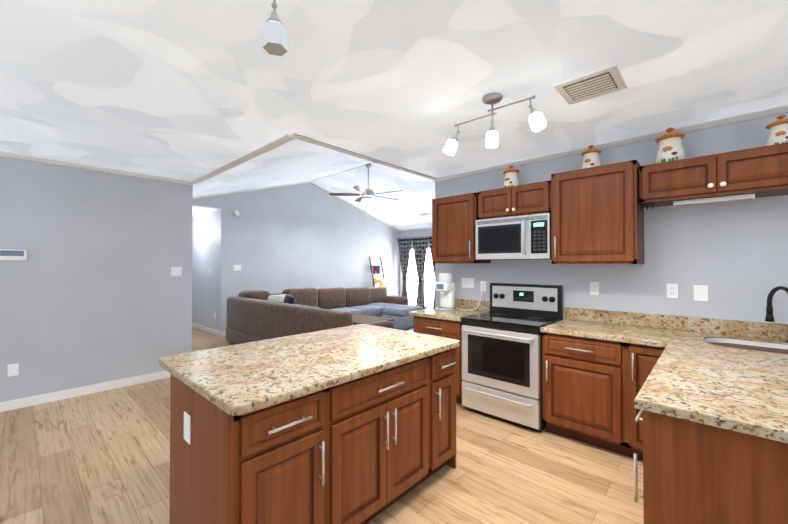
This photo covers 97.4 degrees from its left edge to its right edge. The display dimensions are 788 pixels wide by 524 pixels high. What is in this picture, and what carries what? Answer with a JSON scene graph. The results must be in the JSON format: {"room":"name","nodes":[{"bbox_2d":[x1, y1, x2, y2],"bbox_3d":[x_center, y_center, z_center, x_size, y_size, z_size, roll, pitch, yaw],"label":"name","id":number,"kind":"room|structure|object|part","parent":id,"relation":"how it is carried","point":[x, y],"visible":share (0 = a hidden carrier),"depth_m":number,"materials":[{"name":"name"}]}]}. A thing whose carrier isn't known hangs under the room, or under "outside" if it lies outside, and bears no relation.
{"room":"kitchen","nodes":[
{"label":"kitchen","id":0,"kind":"room"},
{"bbox_2d":[0,156,192,401],"bbox_3d":[-4.344,0.138,2.994,0.120,2.665,4.660,-1,-1,43],"label":"wall","id":1,"kind":"structure","parent":0,"point":[93,291],"depth_m":3.89,"materials":[{"name":"paint"}]},
{"bbox_2d":[7,363,18,376],"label":"outlet","id":2,"kind":"object","parent":1,"relation":"attached to","point":[12,369],"depth_m":3.47,"materials":[{"name":"white plastic"}]},
{"bbox_2d":[0,249,26,260],"bbox_3d":[-3.816,-0.070,3.461,0.024,0.110,0.200,-1,-1,43],"label":"thermostat","id":3,"kind":"object","parent":1,"relation":"attached to","point":[12,255],"visible":1,"depth_m":3.46,"materials":[{"name":"white plastic"}]},
{"bbox_2d":[0,371,170,411],"bbox_3d":[-4.292,1.423,2.941,0.016,0.095,4.673,-1,-1,43],"label":"baseboard","id":4,"kind":"structure","parent":1,"relation":"attached to","point":[48,397],"depth_m":3.82,"materials":[{"name":"white wood"}]},
{"bbox_2d":[171,267,181,275],"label":"outlet","id":5,"kind":"object","parent":1,"relation":"attached to","point":[175,271],"depth_m":4.52,"materials":[{"name":"white plastic"}]},
{"bbox_2d":[193,206,211,213],"bbox_3d":[-4.870,-1.177,7.665,2.580,0.110,0.940,-1,-1,43],"label":"ceiling","id":6,"kind":"structure","parent":0,"point":[197,209],"depth_m":7.42,"materials":[{"name":"white paint"}]},
{"bbox_2d":[192,210,218,330],"bbox_3d":[-4.554,0.148,8.081,2.700,2.750,0.120,-1,-1,43],"label":"wall","id":7,"kind":"structure","parent":0,"point":[205,256],"depth_m":7.58,"materials":[{"name":"paint"}]},
{"bbox_2d":[192,323,218,335],"bbox_3d":[-4.510,1.474,7.938,2.700,0.095,0.016,-1,-1,43],"label":"baseboard","id":8,"kind":"structure","parent":7,"relation":"attached to","point":[194,325],"depth_m":7.52,"materials":[{"name":"white wood"}]},
{"bbox_2d":[219,331,225,336],"bbox_3d":[-1.668,1.485,9.011,0.013,0.095,5.453,-1,-1,43],"label":"baseboard","id":9,"kind":"structure","parent":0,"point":[223,333],"depth_m":7.04,"materials":[{"name":"white wood"}]},
{"bbox_2d":[233,265,240,270],"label":"outlet","id":10,"kind":"object","parent":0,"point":[235,267],"depth_m":7.27,"materials":[{"name":"white plastic"}]},
{"bbox_2d":[193,182,399,336],"bbox_3d":[-2.079,-0.371,8.684,0.120,3.800,6.760,-1,-1,43],"label":"wall","id":11,"kind":"structure","parent":0,"point":[275,240],"depth_m":8.33,"materials":[{"name":"paint"}]},
{"bbox_2d":[233,210,239,215],"bbox_3d":[-3.301,-1.019,7.255,0.038,0.124,0.124,-1,-1,43],"label":"smoke detector","id":12,"kind":"object","parent":11,"relation":"attached to","point":[236,213],"visible":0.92,"depth_m":7.24,"materials":[{"name":"white plastic"}]},
{"bbox_2d":[0,327,643,523],"bbox_3d":[-0.390,1.538,4.661,13.600,0.100,12.700,-1,-1,43],"label":"floor","id":13,"kind":"structure","parent":0,"point":[102,457],"depth_m":2.41,"materials":[{"name":"brown wood"}]},
{"bbox_2d":[169,344,459,523],"bbox_3d":[-0.346,1.025,2.120,0.804,0.874,1.588,-1,-1,43],"label":"kitchen island","id":14,"kind":"object","parent":13,"relation":"on","point":[353,424],"depth_m":1.66,"materials":[{"name":"brown wood"}]},
{"bbox_2d":[159,324,459,415],"bbox_3d":[-0.439,0.569,2.215,1.045,0.040,1.590,-1,-1,43],"label":"island countertop","id":15,"kind":"structure","parent":14,"relation":"on","point":[238,378],"depth_m":1.90,"materials":[{"name":"beige stone"}]},
{"bbox_2d":[226,287,423,343],"bbox_3d":[-0.494,1.018,6.842,3.410,0.960,4.150,-1,-1,43],"label":"sectional sofa","id":16,"kind":"object","parent":13,"relation":"on","point":[254,315],"visible":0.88,"depth_m":6.10,"materials":[{"name":"brown fabric"}]},
{"bbox_2d":[369,256,385,286],"bbox_3d":[-0.418,0.693,10.045,0.405,1.704,0.480,-1,-1,43],"label":"blanket ladder","id":17,"kind":"object","parent":13,"relation":"on","point":[378,282],"visible":0.56,"depth_m":10.04,"materials":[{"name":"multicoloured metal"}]},
{"bbox_2d":[394,327,413,331],"bbox_3d":[0.298,1.508,7.111,2.120,0.008,3.470,-1,-1,43],"label":"area rug","id":18,"kind":"object","parent":13,"relation":"on","point":[411,329],"depth_m":7.75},
{"bbox_2d":[352,313,393,324],"bbox_3d":[-0.654,1.271,6.476,1.110,0.449,0.760,-1,-1,43],"label":"coffee table","id":19,"kind":"object","parent":18,"relation":"on","point":[360,318],"visible":0.23,"depth_m":6.36,"materials":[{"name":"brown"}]},
{"bbox_2d":[409,299,489,403],"bbox_3d":[0.633,0.966,3.940,0.688,1.029,0.672,-1,-1,43],"label":"base cabinet","id":20,"kind":"object","parent":13,"relation":"on","point":[436,322],"visible":0.35,"depth_m":3.73,"materials":[{"name":"brown wood"}]},
{"bbox_2d":[435,273,454,310],"bbox_3d":[0.608,0.350,4.131,0.210,0.435,0.210,-1,-1,43],"label":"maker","id":21,"kind":"object","parent":20,"relation":"on","point":[445,285],"visible":1,"depth_m":4.09,"materials":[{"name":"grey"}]},
{"bbox_2d":[461,283,562,430],"bbox_3d":[1.155,0.843,3.421,0.764,1.225,0.712,-1,-1,43],"label":"range","id":22,"kind":"object","parent":13,"relation":"on","point":[502,358],"visible":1,"depth_m":3.24,"materials":[{"name":"grey metal"}]},
{"bbox_2d":[543,390,635,469],"bbox_3d":[1.799,1.033,2.876,0.900,0.874,0.644,-1,-1,43],"label":"base cabinet","id":23,"kind":"object","parent":13,"relation":"on","point":[612,428],"depth_m":2.71,"materials":[{"name":"brown wood"}]},
{"bbox_2d":[636,410,787,523],"bbox_3d":[1.388,1.017,1.298,0.694,0.874,0.422,-1,-1,43],"label":"base cabinet","id":24,"kind":"object","parent":13,"relation":"on","point":[693,474],"depth_m":1.26,"materials":[{"name":"brown wood"}]},
{"bbox_2d":[540,318,787,445],"bbox_3d":[1.971,0.565,1.794,2.628,0.040,2.007,-1,-1,43],"label":"countertop","id":25,"kind":"structure","parent":24,"relation":"on","point":[650,369],"depth_m":2.03,"materials":[{"name":"beige stone"}]},
{"bbox_2d":[708,338,787,353],"bbox_3d":[2.500,0.671,2.198,0.796,0.225,0.426,-1,-1,43],"label":"sink","id":26,"kind":"object","parent":25,"relation":"in","point":[711,341],"depth_m":2.44,"materials":[{"name":"silver metal"}]},
{"bbox_2d":[764,286,787,341],"bbox_3d":[2.654,0.356,2.325,0.240,0.388,0.205,-1,-1,43],"label":"faucet","id":27,"kind":"object","parent":25,"relation":"on","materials":[{"name":"black metal"}]},
{"bbox_2d":[294,133,434,177],"bbox_3d":[1.417,-0.405,5.366,0.120,3.800,6.640,-1,-1,43],"label":"wall","id":28,"kind":"structure","parent":0,"point":[360,154],"depth_m":3.48,"materials":[{"name":"paint"}]},
{"bbox_2d":[0,0,787,229],"bbox_3d":[0.149,-1.633,3.377,10.620,1.085,11.300,-1,-1,43],"label":"ceiling","id":29,"kind":"structure","parent":0,"point":[188,90],"depth_m":2.11,"materials":[{"name":"white paint"}]},
{"bbox_2d":[262,0,287,55],"bbox_3d":[-0.383,-0.946,1.009,0.592,0.335,0.428,-1,-1,43],"label":"pendant light","id":30,"kind":"object","parent":29,"relation":"attached to","point":[274,39],"visible":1,"depth_m":1.28,"materials":[{"name":"white glass"}]},
{"bbox_2d":[329,164,402,216],"bbox_3d":[-0.487,-1.476,7.202,1.532,1.098,1.507,-1,-1,43],"label":"ceiling fan","id":31,"kind":"object","parent":29,"relation":"hanging from","point":[366,199],"visible":1,"depth_m":7.11,"materials":[{"name":"silver metal"}]},
{"bbox_2d":[418,213,429,215],"bbox_3d":[0.812,-1.274,9.300,0.340,0.057,0.173,-1,-1,43],"label":"ceiling vent","id":32,"kind":"object","parent":29,"relation":"in","point":[424,214],"visible":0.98,"depth_m":9.29,"materials":[{"name":"white metal"}]},
{"bbox_2d":[443,92,546,155],"bbox_3d":[0.648,-0.935,2.311,0.715,0.331,0.153,-1,-1,43],"label":"track light","id":33,"kind":"object","parent":29,"relation":"attached to","point":[537,122],"visible":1,"depth_m":2.28,"materials":[{"name":"white glass"}]},
{"bbox_2d":[553,64,627,104],"bbox_3d":[1.229,-1.095,2.167,0.340,0.016,0.340,-1,-1,43],"label":"ceiling vent","id":34,"kind":"object","parent":29,"relation":"in","point":[601,82],"visible":0.98,"depth_m":2.14,"materials":[{"name":"white metal"}]},
{"bbox_2d":[400,229,431,242],"bbox_3d":[1.945,0.037,9.479,4.940,3.000,0.120,-1,-1,43],"label":"wall","id":35,"kind":"structure","parent":0,"point":[416,233],"depth_m":10.57,"materials":[{"name":"paint"}]},
{"bbox_2d":[397,236,434,307],"bbox_3d":[0.803,0.306,10.334,1.842,2.120,0.167,-1,-1,43],"label":"panels","id":36,"kind":"object","parent":35,"relation":"attached to","point":[420,244],"visible":0.67,"depth_m":10.36,"materials":[{"name":"black fabric"}]},
{"bbox_2d":[400,242,434,308],"bbox_3d":[0.831,0.481,10.383,1.710,2.130,0.054,-1,-1,43],"label":"doors","id":37,"kind":"structure","parent":35,"relation":"in","point":[428,281],"depth_m":10.37,"materials":[{"name":"white glass"}]},
{"bbox_2d":[435,112,787,323],"bbox_3d":[2.706,0.134,2.572,5.800,2.665,0.120,-1,-1,43],"label":"wall","id":38,"kind":"structure","parent":0,"point":[733,255],"depth_m":2.82,"materials":[{"name":"paint"}]},
{"bbox_2d":[432,192,490,262],"bbox_3d":[0.774,-0.366,4.042,0.586,0.765,0.349,-1,-1,43],"label":"upper cabinet","id":39,"kind":"object","parent":38,"relation":"attached to","point":[453,217],"depth_m":3.89,"materials":[{"name":"brown wood"}]},
{"bbox_2d":[462,278,473,287],"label":"outlet","id":40,"kind":"object","parent":38,"relation":"attached to","point":[466,282],"depth_m":4.16,"materials":[{"name":"white plastic"}]},
{"bbox_2d":[473,281,485,309],"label":"outlet","id":41,"kind":"object","parent":38,"relation":"attached to","point":[482,283],"depth_m":4.02,"materials":[{"name":"white plastic"}]},
{"bbox_2d":[476,181,547,219],"bbox_3d":[1.284,-0.602,3.573,0.755,0.303,0.349,-1,-1,43],"label":"upper cabinet","id":42,"kind":"object","parent":38,"relation":"attached to","point":[532,198],"depth_m":3.43,"materials":[{"name":"brown wood"}]},
{"bbox_2d":[503,165,519,187],"bbox_3d":[1.232,-0.885,3.640,0.167,0.262,0.167,-1,-1,43],"label":"canister","id":43,"kind":"object","parent":42,"relation":"on","point":[511,177],"visible":0.67,"depth_m":3.58,"materials":[{"name":"white ceramic"}]},
{"bbox_2d":[476,213,551,259],"bbox_3d":[1.253,-0.236,3.535,0.755,0.418,0.442,-1,-1,43],"label":"over-the-range microwave","id":44,"kind":"object","parent":42,"relation":"attached to","point":[525,237],"visible":1,"depth_m":3.38,"materials":[{"name":"grey metal"}]},
{"bbox_2d":[590,282,598,294],"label":"outlet","id":45,"kind":"object","parent":38,"relation":"attached to","point":[594,286],"depth_m":3.25,"materials":[{"name":"white plastic"}]},
{"bbox_2d":[548,160,643,263],"bbox_3d":[1.789,-0.390,3.063,0.640,0.818,0.409,-1,-1,43],"label":"upper cabinet","id":46,"kind":"object","parent":38,"relation":"attached to","point":[597,214],"depth_m":2.88,"materials":[{"name":"brown wood"}]},
{"bbox_2d":[581,145,600,168],"bbox_3d":[1.779,-0.927,3.128,0.163,0.256,0.163,-1,-1,43],"label":"canister","id":47,"kind":"object","parent":46,"relation":"on","point":[590,155],"visible":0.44,"depth_m":3.07,"materials":[{"name":"white ceramic"}]},
{"bbox_2d":[666,283,677,297],"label":"outlet","id":48,"kind":"object","parent":38,"relation":"attached to","point":[672,289],"depth_m":2.86,"materials":[{"name":"white plastic"}]},
{"bbox_2d":[564,307,787,341],"bbox_3d":[2.646,0.494,2.525,2.628,0.114,0.018,-1,-1,43],"label":"backsplash","id":49,"kind":"structure","parent":38,"relation":"attached to","point":[666,322],"depth_m":2.80,"materials":[{"name":"beige stone"}]},
{"bbox_2d":[694,285,707,300],"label":"light switch","id":50,"kind":"object","parent":38,"relation":"attached to","point":[700,292],"depth_m":2.74,"materials":[{"name":"white plastic"}]},
{"bbox_2d":[640,143,787,209],"bbox_3d":[2.395,-0.617,2.544,0.938,0.291,0.349,-1,-1,43],"label":"upper cabinet","id":51,"kind":"object","parent":38,"relation":"attached to","point":[757,172],"depth_m":2.44,"materials":[{"name":"brown wood"}]},
{"bbox_3d":[2.316,-0.444,2.495,0.900,0.054,0.072,-1,-1,43],"label":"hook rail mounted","id":52,"kind":"part","parent":51,"relation":"part of","materials":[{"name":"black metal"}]},
{"bbox_2d":[655,127,685,163],"bbox_3d":[2.193,-0.913,2.751,0.194,0.304,0.194,-1,-1,43],"label":"canister","id":53,"kind":"object","parent":51,"relation":"on","point":[671,148],"visible":0.81,"depth_m":2.69,"materials":[{"name":"white ceramic"}]},
{"bbox_2d":[673,193,754,205],"bbox_3d":[2.339,-0.454,2.550,0.440,0.032,0.080,-1,-1,43],"label":"light","id":54,"kind":"object","parent":51,"relation":"attached to","point":[747,196],"depth_m":2.51,"materials":[{"name":"white plastic"}]},
{"bbox_2d":[765,115,787,145],"bbox_3d":[2.626,-0.880,2.350,0.147,0.230,0.147,-1,-1,43],"label":"canister","id":55,"kind":"object","parent":51,"relation":"on","point":[778,132],"visible":0.79,"depth_m":2.32,"materials":[{"name":"white ceramic"}]},
{"bbox_3d":[-2.879,0.091,-1.619,8.540,2.665,0.120,-1,-1,43],"label":"wall","id":56,"kind":"structure","parent":0,"visible":0},
{"bbox_2d":[0,151,192,184],"bbox_3d":[-4.267,-1.073,2.969,0.045,0.045,4.710,-1,-1,43],"label":"crown molding","id":57,"kind":"structure","parent":56,"relation":"attached to","point":[2,153],"depth_m":3.87,"materials":[{"name":"white wood"}]},
{"bbox_2d":[193,212,207,215],"bbox_3d":[-4.566,-1.095,7.993,2.580,0.045,0.045,-1,-1,43],"label":"crown molding","id":58,"kind":"structure","parent":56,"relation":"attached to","point":[199,213],"depth_m":7.83,"materials":[{"name":"white wood"}]},
{"bbox_2d":[188,133,299,183],"bbox_3d":[-1.771,-1.075,3.799,2.480,0.022,0.100,-1,-1,43],"label":"crown molding","id":59,"kind":"structure","parent":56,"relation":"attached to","point":[287,138],"depth_m":3.51,"materials":[{"name":"white wood"}]},
{"bbox_2d":[193,180,399,231],"bbox_3d":[-2.061,-1.506,8.598,0.040,1.028,6.648,-1,-1,43],"label":"crown molding","id":60,"kind":"structure","parent":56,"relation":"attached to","point":[213,209],"depth_m":7.85,"materials":[{"name":"white wood"}]},
{"bbox_2d":[312,165,364,183],"bbox_3d":[-0.329,-2.016,6.999,4.640,0.042,0.040,-1,-1,43],"label":"crown molding","id":61,"kind":"structure","parent":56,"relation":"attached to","point":[362,165],"depth_m":7.89,"materials":[{"name":"white wood"}]},
{"bbox_2d":[300,136,435,179],"bbox_3d":[-0.176,-1.076,3.740,0.060,0.022,1.980,-1,-1,43],"label":"crown molding","id":62,"kind":"structure","parent":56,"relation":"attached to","point":[301,138],"depth_m":3.57,"materials":[{"name":"white wood"}]},
{"bbox_2d":[400,228,427,231],"bbox_3d":[1.912,-1.007,9.410,4.640,0.045,0.049,-1,-1,43],"label":"crown molding","id":63,"kind":"structure","parent":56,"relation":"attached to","point":[416,228],"depth_m":10.60,"materials":[{"name":"white wood"}]},
{"bbox_2d":[434,104,787,182],"bbox_3d":[2.638,-1.077,2.534,5.830,0.045,0.045,-1,-1,43],"label":"crown molding","id":64,"kind":"structure","parent":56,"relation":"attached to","point":[780,109],"depth_m":3.02,"materials":[{"name":"white wood"}]}
]}

